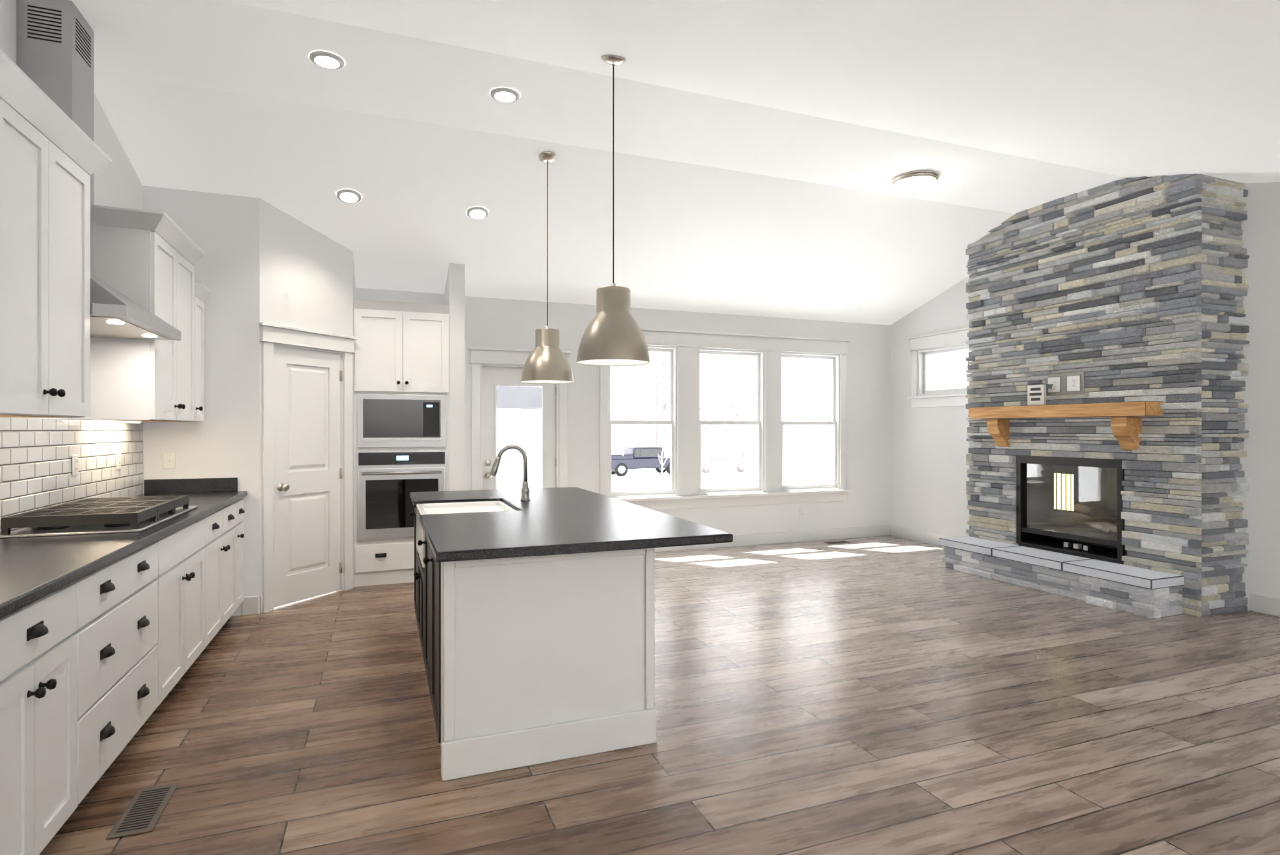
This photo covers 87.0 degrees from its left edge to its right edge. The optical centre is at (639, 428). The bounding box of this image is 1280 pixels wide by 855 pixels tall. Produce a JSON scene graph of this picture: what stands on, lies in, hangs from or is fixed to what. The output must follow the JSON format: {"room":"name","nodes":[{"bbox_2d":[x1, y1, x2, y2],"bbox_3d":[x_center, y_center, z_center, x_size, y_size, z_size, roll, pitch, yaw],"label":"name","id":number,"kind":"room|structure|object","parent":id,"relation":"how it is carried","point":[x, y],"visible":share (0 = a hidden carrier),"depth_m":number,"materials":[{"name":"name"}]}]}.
{"room":"open-plan kitchen","nodes":[
{"label":"open-plan kitchen","id":0,"kind":"room"},
{"bbox_2d":[0,0,142,528],"bbox_3d":[-2.029,-0.350,0.658,0.160,3.460,9.080,0,0,-21],"label":"wall","id":1,"kind":"structure","parent":0,"point":[117,184],"depth_m":4.15,"materials":[{"name":"paint"}]},
{"bbox_2d":[0,417,143,533],"bbox_3d":[-2.595,0.205,2.377,0.009,0.508,5.096,0,0,-21],"label":"tile backsplash","id":2,"kind":"structure","parent":1,"relation":"attached to","point":[35,454],"depth_m":3.57,"materials":[{"name":"white tile"}]},
{"bbox_2d":[71,454,78,476],"bbox_3d":[-3.086,0.200,3.691,0.010,0.115,0.075,0,0,-21],"label":"outlet","id":3,"kind":"object","parent":2,"relation":"attached to","point":[75,458],"visible":1,"depth_m":3.68,"materials":[{"name":"white plastic"}]},
{"bbox_2d":[115,451,121,469],"bbox_3d":[-3.318,0.200,4.298,0.010,0.115,0.075,0,0,-21],"label":"outlet","id":4,"kind":"object","parent":2,"relation":"attached to","point":[118,454],"visible":1,"depth_m":4.28,"materials":[{"name":"white plastic"}]},
{"bbox_2d":[16,0,181,340],"bbox_3d":[-2.703,-1.262,3.357,0.508,1.532,0.893,0,0,-21],"label":"range hood","id":5,"kind":"object","parent":1,"relation":"attached to","point":[55,41],"visible":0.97,"depth_m":3.19,"materials":[{"name":"silver metal"}]},
{"bbox_2d":[0,48,211,423],"bbox_3d":[-2.388,-0.627,2.437,0.438,1.179,5.140,0,0,-21],"label":"upper cabinet","id":6,"kind":"object","parent":1,"relation":"attached to","point":[51,365],"visible":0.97,"depth_m":2.82,"materials":[{"name":"white wood"}]},
{"bbox_2d":[142,185,464,616],"bbox_3d":[-2.735,-0.196,5.892,2.683,3.152,1.075,0,0,-44],"label":"wall","id":7,"kind":"structure","parent":0,"point":[260,263],"depth_m":5.02,"materials":[{"name":"white paint"}]},
{"bbox_2d":[162,452,174,468],"bbox_3d":[-3.368,0.230,4.826,0.075,0.115,0.014,0,0,-21],"label":"light switch","id":8,"kind":"object","parent":7,"relation":"attached to","point":[168,459],"visible":1,"depth_m":4.83,"materials":[{"name":"white plastic"}]},
{"bbox_2d":[143,477,238,493],"bbox_3d":[-3.234,0.410,4.874,0.576,0.100,0.020,0,0,-21],"label":"backsplash","id":9,"kind":"structure","parent":7,"relation":"attached to","point":[198,485],"depth_m":4.86,"materials":[{"name":"stone"}]},
{"bbox_2d":[258,322,356,613],"bbox_3d":[-2.661,0.294,5.440,0.124,2.172,0.900,0,0,24],"label":"pantry door","id":10,"kind":"structure","parent":7,"relation":"in","point":[302,387],"depth_m":5.42,"materials":[{"name":"white wood"}]},
{"bbox_2d":[468,346,571,489],"bbox_3d":[-1.260,0.279,7.065,1.060,2.202,0.183,0,0,-21],"label":"exterior door","id":11,"kind":"structure","parent":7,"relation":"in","point":[485,378],"depth_m":6.97,"materials":[{"name":"white wood"}]},
{"bbox_2d":[599,327,851,509],"bbox_3d":[1.067,-0.105,7.925,3.300,2.020,0.180,0,0,-21],"label":"triple window","id":12,"kind":"structure","parent":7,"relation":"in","point":[689,424],"depth_m":7.88,"materials":[{"name":"white wood"}]},
{"bbox_2d":[38,535,1279,854],"bbox_3d":[1.455,1.430,2.591,8.330,0.100,10.800,0,0,-21],"label":"floor","id":13,"kind":"structure","parent":0,"point":[869,695],"depth_m":3.02,"materials":[{"name":"brown wood"}]},
{"bbox_2d":[0,498,244,854],"bbox_3d":[-2.292,0.940,2.505,0.667,0.880,5.118,0,0,-21],"label":"base cabinet","id":14,"kind":"object","parent":13,"relation":"on","point":[85,664],"visible":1,"depth_m":2.39,"materials":[{"name":"white wood"}]},
{"bbox_2d":[0,490,246,618],"bbox_3d":[-2.301,0.480,2.502,0.648,0.040,5.118,0,0,-21],"label":"countertop","id":15,"kind":"structure","parent":14,"relation":"on","point":[32,569],"depth_m":2.50,"materials":[{"name":"stone"}]},
{"bbox_2d":[0,495,198,538],"bbox_3d":[-2.638,0.417,3.380,0.510,0.084,1.000,0,0,-21],"label":"cooktop","id":16,"kind":"object","parent":15,"relation":"in","point":[125,514],"visible":1,"depth_m":3.03,"materials":[{"name":"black metal"}]},
{"bbox_2d":[105,783,178,839],"bbox_3d":[-1.791,1.376,2.441,0.130,0.006,0.330,0,0,-21],"label":"floor vent","id":17,"kind":"object","parent":13,"relation":"in","point":[142,813],"visible":1,"depth_m":2.42,"materials":[{"name":"metal"}]},
{"bbox_2d":[353,298,449,586],"bbox_3d":[-2.212,0.128,6.268,0.806,2.505,0.666,0,0,-21],"label":"oven tower","id":18,"kind":"object","parent":13,"relation":"on","point":[401,357],"visible":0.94,"depth_m":6.00,"materials":[{"name":"white wood"}]},
{"bbox_2d":[408,500,656,781],"bbox_3d":[-0.783,0.927,3.871,0.954,0.905,2.310,0,0,-21],"label":"kitchen island","id":19,"kind":"object","parent":13,"relation":"on","point":[529,660],"visible":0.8,"depth_m":2.81,"materials":[{"name":"white wood"}]},
{"bbox_2d":[409,486,733,562],"bbox_3d":[-0.631,0.480,3.929,1.250,0.040,2.550,0,0,-21],"label":"island countertop","id":20,"kind":"structure","parent":19,"relation":"on","point":[570,520],"depth_m":3.15,"materials":[{"name":"stone"}]},
{"bbox_2d":[490,445,530,501],"bbox_3d":[-0.834,0.281,4.316,0.256,0.357,0.123,0,0,-21],"label":"faucet","id":21,"kind":"object","parent":20,"relation":"on","point":[525,490],"visible":1,"depth_m":4.30,"materials":[{"name":"grey metal"}]},
{"bbox_2d":[824,540,849,544],"bbox_3d":[2.385,1.376,8.173,0.300,0.006,0.110,0,0,-21],"label":"floor vent","id":22,"kind":"object","parent":13,"relation":"in","point":[842,541],"visible":1,"depth_m":8.17,"materials":[{"name":"metal"}]},
{"bbox_2d":[939,173,1249,618],"bbox_3d":[3.795,-0.324,5.950,0.953,3.408,2.150,0,0,-21],"label":"fireplace","id":23,"kind":"object","parent":13,"relation":"on","point":[1106,335],"visible":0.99,"depth_m":5.47,"materials":[{"name":"stone"}]},
{"bbox_2d":[69,0,1279,324],"bbox_3d":[1.455,-1.715,2.591,8.130,0.870,10.600,0,0,-21],"label":"ceiling","id":24,"kind":"structure","parent":0,"point":[760,146],"depth_m":4.28,"materials":[{"name":"paint"}]},
{"bbox_2d":[309,50,344,69],"bbox_3d":[-1.720,-2.021,3.710,0.176,0.014,0.176,0,0,-21],"label":"recessed light","id":25,"kind":"object","parent":24,"relation":"in","point":[324,59],"visible":1,"depth_m":3.70,"materials":[{"name":"white plastic"}]},
{"bbox_2d":[336,188,361,203],"bbox_3d":[-2.206,-1.761,5.119,0.176,0.059,0.170,0,0,-21],"label":"recessed light","id":26,"kind":"object","parent":24,"relation":"in","point":[347,195],"visible":1,"depth_m":5.10,"materials":[{"name":"white plastic"}]},
{"bbox_2d":[466,206,488,219],"bbox_3d":[-1.320,-1.752,5.490,0.176,0.059,0.170,0,0,-21],"label":"recessed light","id":27,"kind":"object","parent":24,"relation":"in","point":[476,212],"visible":1,"depth_m":5.47,"materials":[{"name":"white plastic"}]},
{"bbox_2d":[490,87,519,103],"bbox_3d":[-0.819,-2.021,4.098,0.176,0.014,0.176,0,0,-21],"label":"recessed light","id":28,"kind":"object","parent":24,"relation":"in","point":[505,95],"visible":1,"depth_m":4.08,"materials":[{"name":"white plastic"}]},
{"bbox_2d":[520,151,573,383],"bbox_3d":[-0.675,-1.171,4.924,0.384,1.662,0.384,0,0,-21],"label":"pendant light","id":29,"kind":"object","parent":24,"relation":"hanging from","point":[547,363],"visible":1,"depth_m":4.83,"materials":[{"name":"silver metal"}]},
{"bbox_2d":[576,55,650,366],"bbox_3d":[-0.138,-1.137,3.492,0.384,1.594,0.384,0,0,-21],"label":"pendant light","id":30,"kind":"object","parent":24,"relation":"hanging from","point":[613,337],"visible":1,"depth_m":3.40,"materials":[{"name":"silver metal"}]},
{"bbox_2d":[891,170,939,195],"bbox_3d":[2.232,-1.959,5.470,0.356,0.138,0.356,0,0,-21],"label":"light","id":31,"kind":"object","parent":24,"relation":"attached to","point":[915,182],"visible":1,"depth_m":5.37,"materials":[{"name":"white glass"}]},
{"bbox_2d":[465,296,890,534],"bbox_3d":[0.751,-0.005,7.869,5.590,2.770,0.160,0,0,-21],"label":"wall","id":32,"kind":"structure","parent":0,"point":[490,322],"depth_m":7.95,"materials":[{"name":"white paint"}]},
{"bbox_2d":[798,507,804,516],"bbox_3d":[1.973,1.020,8.244,0.075,0.115,0.010,0,0,-21],"label":"outlet","id":33,"kind":"object","parent":32,"relation":"attached to","point":[801,510],"visible":1,"depth_m":8.24,"materials":[{"name":"white plastic"}]},
{"bbox_2d":[890,181,1279,610],"bbox_3d":[5.139,-0.350,4.002,0.160,3.460,10.200,0,0,-21],"label":"wall","id":34,"kind":"structure","parent":0,"point":[929,447],"depth_m":5.15,"materials":[{"name":"paint"}]},
{"bbox_2d":[241,525,1279,617],"bbox_3d":[1.455,1.312,2.591,7.730,0.135,10.200,0,0,-21],"label":"baseboard","id":35,"kind":"structure","parent":34,"relation":"attached to","point":[1259,604],"depth_m":8.07,"materials":[{"name":"white wood"}]},
{"bbox_2d":[906,327,971,407],"bbox_3d":[3.596,-0.696,7.877,0.170,0.872,1.140,0,0,-21],"label":"transom window","id":36,"kind":"structure","parent":34,"relation":"in","point":[959,336],"depth_m":8.07,"materials":[{"name":"white wood"}]},
{"label":"outside","id":37,"kind":"structure","parent":0,"visible":0},
{"bbox_2d":[611,440,831,491],"bbox_3d":[-23.061,2.755,102.185,150.000,2.050,192.650,0,0,-21],"label":"ground","id":38,"kind":"structure","parent":37,"point":[800,466],"depth_m":48.24,"materials":[{"name":"white"}]},
{"bbox_2d":[496,385,541,489],"bbox_3d":[-8.556,-0.121,27.242,10.300,5.900,9.600,0,0,-21],"label":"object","id":39,"kind":"structure","parent":38,"relation":"on","point":[519,408],"depth_m":23.98,"materials":[{"name":"glass"}]},
{"bbox_2d":[611,446,669,476],"bbox_3d":[0.142,2.115,44.647,5.800,1.850,1.980,0,0,-24],"label":"truck","id":40,"kind":"object","parent":38,"relation":"on","point":[634,457],"visible":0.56,"depth_m":43.70,"materials":[{"name":"blue metal"}]},
{"bbox_2d":[701,451,750,473],"bbox_3d":[5.651,2.393,48.727,4.400,1.450,1.830,0,0,-21],"label":"car","id":41,"kind":"object","parent":38,"relation":"on","point":[715,459],"visible":0.86,"depth_m":48.01,"materials":[{"name":"white metal"}]},
{"bbox_2d":[538,349,969,476],"bbox_3d":[8.849,-4.638,70.334,76.066,16.967,65.363,0,0,-21],"label":"trees","id":42,"kind":"object","parent":38,"relation":"on","point":[734,415],"visible":0.25,"depth_m":89.27,"materials":[{"name":"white plant"}]}
]}

